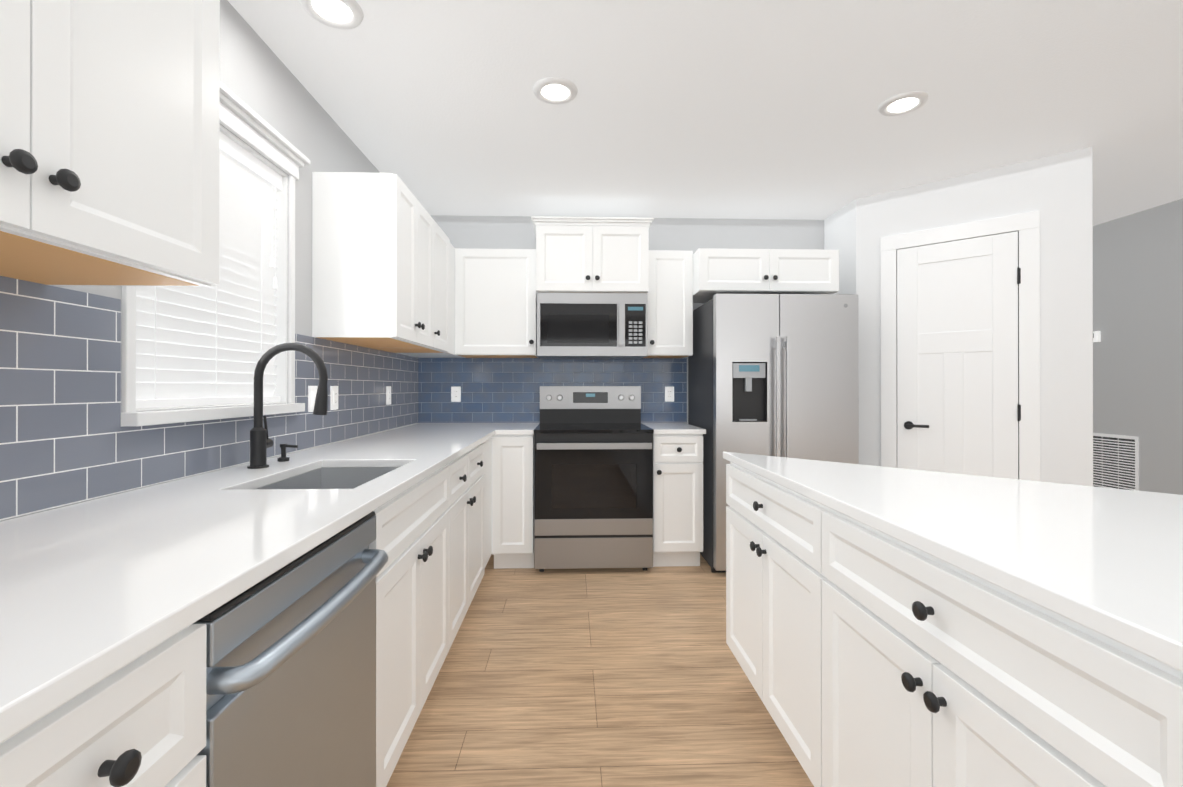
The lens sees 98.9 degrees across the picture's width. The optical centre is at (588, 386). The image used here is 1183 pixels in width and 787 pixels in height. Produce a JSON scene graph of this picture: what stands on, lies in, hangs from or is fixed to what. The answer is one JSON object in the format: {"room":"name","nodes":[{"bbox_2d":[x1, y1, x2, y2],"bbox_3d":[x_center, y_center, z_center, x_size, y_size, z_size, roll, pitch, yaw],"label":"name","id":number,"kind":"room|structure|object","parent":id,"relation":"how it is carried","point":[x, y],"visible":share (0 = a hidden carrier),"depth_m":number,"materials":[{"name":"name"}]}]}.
{"room":"kitchen","nodes":[
{"label":"kitchen","id":0,"kind":"room"},
{"bbox_2d":[0,0,417,521],"bbox_3d":[-1.245,-0.060,0.367,0.150,2.490,7.230,0,0,-2],"label":"wall","id":1,"kind":"structure","parent":0,"point":[258,77],"depth_m":2.12,"materials":[{"name":"grey paint"}]},
{"bbox_2d":[0,0,219,285],"bbox_3d":[-0.995,-0.593,0.745,0.372,0.740,0.763,0,0,-2],"label":"upper cabinet","id":2,"kind":"object","parent":1,"relation":"attached to","point":[109,138],"visible":1,"depth_m":0.86,"materials":[{"name":"white wood"}]},
{"bbox_2d":[0,276,417,520],"bbox_3d":[-1.191,0.024,1.069,0.008,0.494,5.530,0,0,-2],"label":"backsplash","id":3,"kind":"structure","parent":1,"relation":"attached to","point":[66,438],"depth_m":1.24,"materials":[{"name":"blue tile"}]},
{"bbox_2d":[308,386,317,411],"bbox_3d":[-1.222,0.055,2.254,0.012,0.115,0.070,0,0,-2],"label":"electrical outlet","id":4,"kind":"object","parent":3,"relation":"attached to","point":[312,391],"visible":0.75,"depth_m":2.23,"materials":[{"name":"white plastic"}]},
{"bbox_2d":[330,386,337,409],"bbox_3d":[-1.230,0.055,2.458,0.010,0.115,0.070,0,0,-2],"label":"electrical outlet","id":5,"kind":"object","parent":3,"relation":"attached to","point":[333,397],"visible":1,"depth_m":2.44,"materials":[{"name":"white plastic"}]},
{"bbox_2d":[386,386,390,404],"bbox_3d":[-1.256,0.057,3.193,0.010,0.115,0.070,0,0,-2],"label":"electrical outlet","id":6,"kind":"object","parent":3,"relation":"attached to","point":[388,395],"visible":1,"depth_m":3.18,"materials":[{"name":"white plastic"}]},
{"bbox_2d":[121,82,309,425],"bbox_3d":[-1.267,-0.432,1.703,0.200,1.070,0.910,0,0,-2],"label":"window","id":7,"kind":"structure","parent":1,"relation":"in","point":[243,121],"depth_m":1.87,"materials":[{"name":"white wood"}]},
{"bbox_2d":[136,132,281,407],"bbox_3d":[-1.255,-0.397,1.703,0.073,0.914,0.712,0,0,-2],"label":"window blind","id":8,"kind":"object","parent":7,"relation":"attached to","point":[200,345],"visible":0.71,"depth_m":1.76,"materials":[{"name":"white plastic"}]},
{"bbox_2d":[312,172,435,351],"bbox_3d":[-1.058,-0.589,2.577,0.372,0.740,0.611,0,0,-2],"label":"upper cabinet","id":9,"kind":"object","parent":1,"relation":"attached to","point":[383,263],"depth_m":2.27,"materials":[{"name":"white wood"}]},
{"bbox_2d":[392,223,451,355],"bbox_3d":[-1.076,-0.588,3.081,0.372,0.740,0.399,0,0,-2],"label":"upper cabinet","id":10,"kind":"object","parent":1,"relation":"attached to","point":[443,245],"depth_m":3.18,"materials":[{"name":"white wood"}]},
{"bbox_2d":[412,355,463,357],"bbox_3d":[-1.106,-0.587,3.672,0.353,0.740,0.328,0,0,-2],"label":"upper cabinet","id":11,"kind":"object","parent":1,"relation":"attached to","point":[456,356],"depth_m":3.68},
{"bbox_2d":[452,245,455,355],"bbox_3d":[-1.096,-0.587,3.395,0.353,0.740,0.226,0,0,-2],"label":"upper cabinet","id":12,"kind":"object","parent":1,"relation":"attached to","point":[453,249],"depth_m":3.47,"materials":[{"name":"white wood"}]},
{"bbox_2d":[386,554,813,786],"bbox_3d":[1.449,1.238,1.443,5.850,0.100,9.300,0,0,-2],"label":"floor","id":13,"kind":"structure","parent":0,"point":[606,677],"depth_m":1.96,"materials":[{"name":"brown wood"}]},
{"bbox_2d":[0,624,206,786],"bbox_3d":[-0.813,0.743,0.518,0.614,0.884,0.304,0,0,-2],"label":"base cabinet","id":14,"kind":"object","parent":13,"relation":"on","point":[140,721],"depth_m":0.56,"materials":[{"name":"white wood"}]},
{"bbox_2d":[193,511,387,786],"bbox_3d":[-0.794,0.749,0.966,0.664,0.876,0.582,0,0,-2],"label":"dishwasher","id":15,"kind":"object","parent":13,"relation":"on","point":[291,674],"visible":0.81,"depth_m":0.91,"materials":[{"name":"grey metal"}]},
{"bbox_2d":[369,450,471,692],"bbox_3d":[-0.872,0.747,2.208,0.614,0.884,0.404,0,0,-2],"label":"base cabinet","id":16,"kind":"object","parent":13,"relation":"on","point":[424,586],"depth_m":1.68,"materials":[{"name":"white wood"}]},
{"bbox_2d":[472,440,487,599],"bbox_3d":[-0.887,0.748,2.637,0.614,0.884,0.454,0,0,-2],"label":"base cabinet","id":17,"kind":"object","parent":13,"relation":"on","point":[480,452],"depth_m":2.74,"materials":[{"name":"white wood"}]},
{"bbox_2d":[488,437,491,560],"bbox_3d":[-0.910,0.749,3.048,0.595,0.884,0.366,0,0,-2],"label":"base cabinet","id":18,"kind":"object","parent":13,"relation":"on","point":[490,439],"depth_m":3.17,"materials":[{"name":"white wood"}]},
{"bbox_2d":[0,423,538,743],"bbox_3d":[-0.729,0.287,1.090,0.914,0.030,5.501,0,0,-2],"label":"countertop","id":19,"kind":"structure","parent":18,"relation":"on","point":[94,592],"depth_m":0.84,"materials":[{"name":"white stone"}]},
{"bbox_2d":[247,343,327,468],"bbox_3d":[-1.013,0.063,1.726,0.260,0.420,0.093,0,0,-2],"label":"faucet","id":20,"kind":"object","parent":19,"relation":"on","point":[261,442],"visible":1,"depth_m":1.70,"materials":[{"name":"black metal"}]},
{"bbox_2d":[277,444,297,461],"bbox_3d":[-1.101,0.242,1.857,0.069,0.062,0.038,0,0,-2],"label":"soap pump","id":21,"kind":"object","parent":19,"relation":"on","point":[283,458],"visible":1,"depth_m":1.85,"materials":[{"name":"black metal"}]},
{"bbox_2d":[257,467,398,488],"bbox_3d":[-0.811,0.416,1.622,0.365,0.223,0.570,0,0,-2],"label":"sink basin","id":22,"kind":"object","parent":19,"relation":"in","point":[336,478],"visible":0.04,"depth_m":1.90,"materials":[{"name":"silver metal"}]},
{"bbox_2d":[492,435,533,568],"bbox_3d":[-0.493,0.750,3.541,0.264,0.884,0.623,0,0,-2],"label":"base cabinet","id":23,"kind":"object","parent":13,"relation":"on","point":[512,455],"depth_m":3.23,"materials":[{"name":"white wood"}]},
{"bbox_2d":[534,386,653,571],"bbox_3d":[0.026,0.595,3.509,0.760,1.195,0.711,0,0,-2],"label":"stove","id":24,"kind":"object","parent":13,"relation":"on","point":[593,476],"visible":1,"depth_m":3.21,"materials":[{"name":"grey metal"}]},
{"bbox_2d":[653,434,702,566],"bbox_3d":[0.573,0.750,3.578,0.324,0.884,0.623,0,0,-2],"label":"base cabinet","id":25,"kind":"object","parent":13,"relation":"on","point":[677,499],"depth_m":3.27,"materials":[{"name":"white wood"}]},
{"bbox_2d":[642,423,705,433],"bbox_3d":[0.578,0.293,3.572,0.343,0.030,0.631,0,0,-2],"label":"countertop","id":26,"kind":"structure","parent":25,"relation":"on","point":[672,428],"depth_m":3.34,"materials":[{"name":"white stone"}]},
{"bbox_2d":[726,462,813,785],"bbox_3d":[1.175,0.746,1.724,1.179,0.884,0.801,0,0,-2],"label":"base cabinet","id":27,"kind":"object","parent":13,"relation":"on","point":[770,525],"depth_m":1.61,"materials":[{"name":"white wood"}]},
{"bbox_2d":[723,452,1182,671],"bbox_3d":[1.238,0.285,0.274,1.212,0.030,3.774,0,0,-2],"label":"countertop","id":28,"kind":"structure","parent":27,"relation":"on","point":[1107,562],"depth_m":0.95,"materials":[{"name":"white stone"}]},
{"bbox_2d":[688,293,858,572],"bbox_3d":[1.237,0.305,3.510,0.910,1.775,0.798,0,0,-2],"label":"fridge","id":29,"kind":"object","parent":13,"relation":"on","point":[776,375],"visible":0.54,"depth_m":3.18,"materials":[{"name":"grey metal"}]},
{"bbox_2d":[814,501,1182,786],"bbox_3d":[1.202,0.744,0.924,1.179,0.884,0.800,0,0,-2],"label":"base cabinet","id":30,"kind":"object","parent":13,"relation":"on","point":[865,655],"depth_m":0.84,"materials":[{"name":"white wood"}]},
{"bbox_2d":[430,215,823,423],"bbox_3d":[0.271,-0.051,3.962,3.130,2.490,0.150,0,0,-2],"label":"wall","id":31,"kind":"structure","parent":0,"point":[694,235],"depth_m":3.91,"materials":[{"name":"grey paint"}]},
{"bbox_2d":[455,248,538,357],"bbox_3d":[-0.647,-0.587,3.681,0.559,0.740,0.347,0,0,-2],"label":"upper cabinet","id":32,"kind":"object","parent":31,"relation":"attached to","point":[495,304],"depth_m":3.51,"materials":[{"name":"white wood"}]},
{"bbox_2d":[418,358,686,422],"bbox_3d":[-0.262,0.030,3.860,2.042,0.494,0.015,0,0,-2],"label":"backsplash","id":33,"kind":"structure","parent":31,"relation":"attached to","point":[500,390],"depth_m":3.85,"materials":[{"name":"blue tile"}]},
{"bbox_2d":[451,387,460,401],"bbox_3d":[-1.000,0.058,3.829,0.070,0.115,0.010,0,0,-2],"label":"electrical outlet","id":34,"kind":"object","parent":33,"relation":"attached to","point":[455,394],"visible":1,"depth_m":3.83,"materials":[{"name":"white plastic"}]},
{"bbox_2d":[665,387,673,401],"bbox_3d":[0.624,0.058,3.886,0.070,0.115,0.010,0,0,-2],"label":"electrical outlet","id":35,"kind":"object","parent":33,"relation":"attached to","point":[669,394],"visible":1,"depth_m":3.88,"materials":[{"name":"white plastic"}]},
{"bbox_2d":[531,216,653,292],"bbox_3d":[0.022,-0.891,3.640,0.826,0.500,0.476,0,0,-2],"label":"upper cabinet","id":36,"kind":"object","parent":31,"relation":"attached to","point":[592,254],"visible":0.96,"depth_m":3.43,"materials":[{"name":"white wood"}]},
{"bbox_2d":[537,292,646,358],"bbox_3d":[0.022,-0.423,3.650,0.754,0.432,0.453,0,0,-2],"label":"microwave","id":37,"kind":"object","parent":36,"relation":"attached to","point":[570,325],"visible":1,"depth_m":3.45,"materials":[{"name":"silver metal"}]},
{"bbox_2d":[644,250,692,357],"bbox_3d":[0.567,-0.587,3.723,0.323,0.740,0.347,0,0,-2],"label":"upper cabinet","id":38,"kind":"object","parent":31,"relation":"attached to","point":[670,293],"depth_m":3.55,"materials":[{"name":"white wood"}]},
{"bbox_2d":[693,248,838,302],"bbox_3d":[1.217,-0.787,3.656,0.960,0.290,0.526,0,0,-2],"label":"upper cabinet","id":39,"kind":"object","parent":31,"relation":"attached to","point":[770,271],"visible":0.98,"depth_m":3.43,"materials":[{"name":"white wood"}]},
{"bbox_2d":[227,0,1182,225],"bbox_3d":[1.449,-1.352,1.449,5.850,0.100,9.300,0,0,-2],"label":"ceiling","id":40,"kind":"structure","parent":0,"point":[736,109],"depth_m":2.27,"materials":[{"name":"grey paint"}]},
{"bbox_2d":[300,0,363,28],"bbox_3d":[-0.878,-1.293,1.738,0.196,0.015,0.196,0,0,-2],"label":"recessed light","id":41,"kind":"object","parent":40,"relation":"in","point":[343,14],"visible":1,"depth_m":1.75,"materials":[{"name":"white plastic"}]},
{"bbox_2d":[533,77,577,103],"bbox_3d":[-0.144,-1.292,2.224,0.196,0.015,0.196,0,0,-2],"label":"recessed light","id":42,"kind":"object","parent":40,"relation":"in","point":[554,90],"visible":0.96,"depth_m":2.21,"materials":[{"name":"white plastic"}]},
{"bbox_2d":[878,91,928,115],"bbox_3d":[1.444,-1.292,2.324,0.196,0.015,0.196,0,0,-2],"label":"recessed light","id":43,"kind":"object","parent":40,"relation":"in","point":[903,103],"visible":0.98,"depth_m":2.31,"materials":[{"name":"white plastic"}]},
{"bbox_2d":[824,147,1092,485],"bbox_3d":[2.310,-0.051,4.327,0.970,2.490,3.200,0,0,-2],"label":"wall","id":44,"kind":"structure","parent":0,"point":[1056,190],"depth_m":2.87,"materials":[{"name":"white paint"}]},
{"bbox_2d":[881,210,1039,480],"bbox_3d":[2.263,0.097,3.134,0.594,2.189,0.553,0,0,-2],"label":"door","id":45,"kind":"structure","parent":44,"relation":"attached to","point":[960,348],"depth_m":3.10,"materials":[{"name":"white wood"}]},
{"bbox_2d":[1093,199,1182,494],"bbox_3d":[4.247,-0.057,1.543,0.150,2.490,9.200,0,0,-2],"label":"wall","id":46,"kind":"structure","parent":0,"point":[1138,321],"depth_m":3.73,"materials":[{"name":"grey paint"}]},
{"bbox_2d":[1093,331,1100,341],"bbox_3d":[4.072,-0.399,4.094,0.022,0.085,0.110,0,0,-2],"label":"thermostat","id":47,"kind":"object","parent":46,"relation":"attached to","point":[1096,336],"visible":0.5,"depth_m":4.04,"materials":[{"name":"white plastic"}]},
{"bbox_2d":[1093,433,1138,490],"bbox_3d":[4.082,0.673,3.962,0.012,0.600,0.390,0,0,-2],"label":"air vent","id":48,"kind":"object","parent":46,"relation":"in","point":[1115,461],"visible":0.65,"depth_m":3.92,"materials":[{"name":"white metal"}]}
]}

